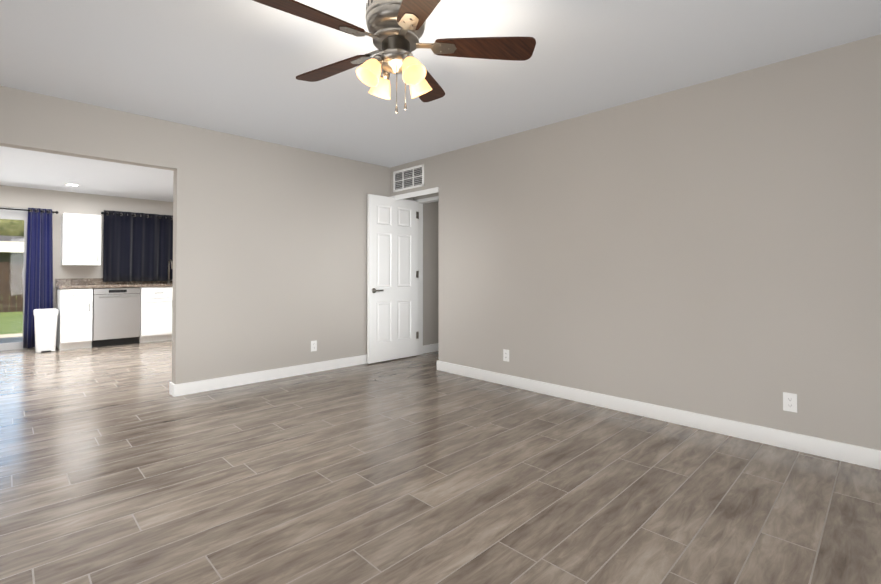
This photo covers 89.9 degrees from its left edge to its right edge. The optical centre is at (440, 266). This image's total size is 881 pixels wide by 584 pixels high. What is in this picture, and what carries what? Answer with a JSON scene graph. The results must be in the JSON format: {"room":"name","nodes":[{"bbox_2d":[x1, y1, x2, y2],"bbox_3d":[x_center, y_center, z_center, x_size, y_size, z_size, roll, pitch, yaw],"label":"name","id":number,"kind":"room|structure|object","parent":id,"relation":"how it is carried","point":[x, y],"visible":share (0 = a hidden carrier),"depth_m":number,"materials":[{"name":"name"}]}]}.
{"room":"empty living room","nodes":[
{"label":"empty living room","id":0,"kind":"room"},
{"bbox_2d":[0,146,173,201],"bbox_3d":[-4.186,-1.212,5.255,4.400,0.109,4.180,1,-1,-45],"label":"ceiling","id":1,"kind":"structure","parent":0,"point":[34,169],"depth_m":5.60,"materials":[{"name":"white paint"}]},
{"bbox_2d":[0,86,391,383],"bbox_3d":[-1.494,-0.053,4.873,7.720,2.440,0.120,1,-1,-45],"label":"wall","id":2,"kind":"structure","parent":0,"point":[270,239],"depth_m":4.41,"materials":[{"name":"beige paint"}]},
{"bbox_2d":[0,207,27,350],"bbox_3d":[-6.613,0.166,5.846,1.798,2.030,0.082,1,-1,-45],"label":"sliding door","id":3,"kind":"structure","parent":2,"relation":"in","point":[17,215],"depth_m":6.34,"materials":[{"name":"clear glass"}]},
{"bbox_2d":[0,208,58,348],"bbox_3d":[-6.410,0.156,5.862,2.010,2.010,0.164,1,-1,-45],"label":"curtain","id":4,"kind":"object","parent":2,"relation":"hanging from","point":[39,278],"visible":0.92,"depth_m":6.37,"materials":[{"name":"fabric"}]},
{"bbox_2d":[61,213,100,265],"bbox_3d":[-5.438,-0.398,6.685,0.440,0.760,0.366,1,-1,-45],"label":"upper cabinet","id":5,"kind":"object","parent":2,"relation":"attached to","point":[80,239],"visible":1,"depth_m":6.58,"materials":[{"name":"white wood"}]},
{"bbox_2d":[101,210,172,281],"bbox_3d":[-4.720,-0.315,7.551,1.760,1.130,0.140,1,-1,-45],"label":"curtain","id":6,"kind":"object","parent":2,"relation":"hanging from","point":[137,246],"visible":0.71,"depth_m":7.25,"materials":[{"name":"fabric"}]},
{"bbox_2d":[169,354,366,396],"bbox_3d":[-1.360,1.115,4.895,2.815,0.105,0.015,1,-1,-45],"label":"baseboard","id":7,"kind":"structure","parent":2,"relation":"attached to","point":[175,390],"depth_m":4.44,"materials":[{"name":"white wood"}]},
{"bbox_2d":[311,340,316,351],"bbox_3d":[-1.395,0.877,4.867,0.070,0.115,0.008,1,-1,-45],"label":"outlet","id":8,"kind":"object","parent":2,"relation":"attached to","point":[313,345],"visible":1,"depth_m":4.87,"materials":[{"name":"white plastic"}]},
{"bbox_2d":[423,343,438,353],"bbox_3d":[0.476,1.140,6.704,2.080,0.105,0.015,1,-1,-45],"label":"baseboard","id":9,"kind":"structure","parent":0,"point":[432,347],"depth_m":6.10,"materials":[{"name":"white wood"}]},
{"bbox_2d":[0,340,880,583],"bbox_3d":[-0.757,1.205,4.023,7.840,0.100,10.940,1,-1,-45],"label":"floor","id":10,"kind":"structure","parent":0,"point":[119,464],"depth_m":2.25,"materials":[{"name":"brown wood"}]},
{"bbox_2d":[33,308,57,352],"bbox_3d":[-5.523,0.890,6.176,0.250,0.582,0.302,1,-1,-45],"label":"trash can","id":11,"kind":"object","parent":10,"relation":"on","point":[45,322],"visible":0.98,"depth_m":6.08,"materials":[{"name":"white plastic"}]},
{"bbox_2d":[56,288,92,350],"bbox_3d":[-5.389,0.755,6.502,0.355,0.870,0.671,1,-1,-45],"label":"base cabinet","id":12,"kind":"object","parent":10,"relation":"on","point":[74,317],"visible":1,"depth_m":6.30,"materials":[{"name":"white wood"}]},
{"bbox_2d":[92,287,139,347],"bbox_3d":[-5.049,0.761,6.830,0.580,0.868,0.682,1,-1,-45],"label":"dishwasher","id":13,"kind":"object","parent":10,"relation":"on","point":[116,317],"visible":0.98,"depth_m":6.61,"materials":[{"name":"silver metal"}]},
{"bbox_2d":[139,287,172,342],"bbox_3d":[-4.504,0.768,7.399,0.987,0.870,0.638,1,-1,-45],"label":"base cabinet","id":14,"kind":"object","parent":10,"relation":"on","point":[155,314],"visible":0.19,"depth_m":6.96,"materials":[{"name":"white wood"}]},
{"bbox_2d":[55,278,172,288],"bbox_3d":[-4.699,0.259,7.206,2.357,0.138,0.648,1,-1,-45],"label":"countertop","id":15,"kind":"structure","parent":14,"relation":"on","point":[72,283],"depth_m":6.81,"materials":[{"name":"stone"}]},
{"bbox_2d":[167,259,172,283],"bbox_3d":[-4.528,0.086,7.439,0.101,0.408,0.219,1,-1,-45],"label":"faucet","id":16,"kind":"object","parent":15,"relation":"on","point":[169,280],"visible":1,"depth_m":7.47,"materials":[{"name":"silver metal"}]},
{"bbox_2d":[0,0,880,167],"bbox_3d":[-0.757,-1.345,4.059,7.840,0.120,10.940,1,-1,-45],"label":"ceiling","id":17,"kind":"structure","parent":0,"point":[235,67],"depth_m":2.78,"materials":[{"name":"white paint"}]},
{"bbox_2d":[253,0,535,112],"bbox_3d":[-0.248,-1.012,2.095,1.265,0.601,1.283,1,-1,-45],"label":"ceiling fan","id":18,"kind":"object","parent":17,"relation":"hanging from","point":[396,28],"visible":1,"depth_m":2.05,"materials":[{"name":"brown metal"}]},
{"bbox_2d":[392,34,880,449],"bbox_3d":[1.695,-0.075,3.348,0.120,2.440,6.510,1,-1,-45],"label":"wall","id":19,"kind":"structure","parent":0,"point":[710,248],"depth_m":3.16,"materials":[{"name":"beige paint"}]},
{"bbox_2d":[393,164,423,191],"bbox_3d":[-0.395,-1.071,5.388,0.012,0.260,0.570,1,-1,-45],"label":"air vent","id":20,"kind":"object","parent":19,"relation":"in","point":[408,178],"visible":1,"depth_m":5.38,"materials":[{"name":"white metal"}]},
{"bbox_2d":[390,187,438,354],"bbox_3d":[-0.150,0.141,5.493,0.532,2.070,0.880,1,-1,-45],"label":"door frame","id":21,"kind":"structure","parent":19,"relation":"attached to","point":[421,202],"depth_m":5.92,"materials":[{"name":"white wood"}]},
{"bbox_2d":[367,194,418,363],"bbox_3d":[-0.586,0.150,5.566,0.790,2.030,0.125,1,-1,-45],"label":"door","id":22,"kind":"structure","parent":21,"relation":"attached to","point":[392,279],"depth_m":5.52,"materials":[{"name":"white paint"}]},
{"bbox_2d":[503,349,508,361],"bbox_3d":[0.642,0.869,4.312,0.008,0.115,0.070,1,-1,-45],"label":"outlet","id":23,"kind":"object","parent":19,"relation":"attached to","point":[505,355],"visible":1,"depth_m":4.31,"materials":[{"name":"white plastic"}]},
{"bbox_2d":[437,360,880,469],"bbox_3d":[1.905,1.088,3.023,0.015,0.105,5.535,1,-1,-45],"label":"baseboard","id":24,"kind":"structure","parent":19,"relation":"attached to","point":[849,453],"depth_m":3.12,"materials":[{"name":"white wood"}]},
{"bbox_2d":[783,392,796,412],"bbox_3d":[2.179,0.847,2.752,0.008,0.115,0.070,1,-1,-45],"label":"outlet","id":25,"kind":"object","parent":19,"relation":"attached to","point":[790,402],"visible":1,"depth_m":2.75,"materials":[{"name":"white plastic"}]},
{"label":"outside","id":26,"kind":"structure","parent":0,"visible":0},
{"bbox_2d":[0,295,22,334],"bbox_3d":[-29.001,1.433,15.860,54.000,0.100,45.580,1,-1,-45],"label":"lawn","id":27,"kind":"structure","parent":26,"point":[7,319],"depth_m":10.27,"materials":[{"name":"green plant"}]},
{"bbox_2d":[0,333,22,342],"bbox_3d":[-7.818,1.235,6.484,6.000,0.030,2.480,1,-1,-45],"label":"patio slab","id":28,"kind":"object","parent":27,"relation":"on","point":[11,339],"depth_m":7.57,"materials":[{"name":"grey concrete"}]},
{"bbox_2d":[0,262,23,311],"bbox_3d":[-14.894,0.569,10.850,31.040,1.485,0.060,1,-1,-45],"label":"fence","id":29,"kind":"object","parent":27,"relation":"on","point":[6,267],"depth_m":13.02,"materials":[{"name":"brown wood"}]},
{"bbox_2d":[0,235,23,294],"bbox_3d":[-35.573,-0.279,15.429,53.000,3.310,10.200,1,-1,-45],"label":"neighbouring house","id":30,"kind":"structure","parent":27,"relation":"on","point":[15,245],"depth_m":22.45,"materials":[{"name":"grey"}]},
{"bbox_2d":[0,219,23,235],"bbox_3d":[-42.413,-2.589,22.585,50.936,8.150,8.791,1,-1,-45],"label":"trees","id":31,"kind":"object","parent":27,"relation":"on","point":[10,224],"depth_m":31.45,"materials":[{"name":"green plant"}]}
]}

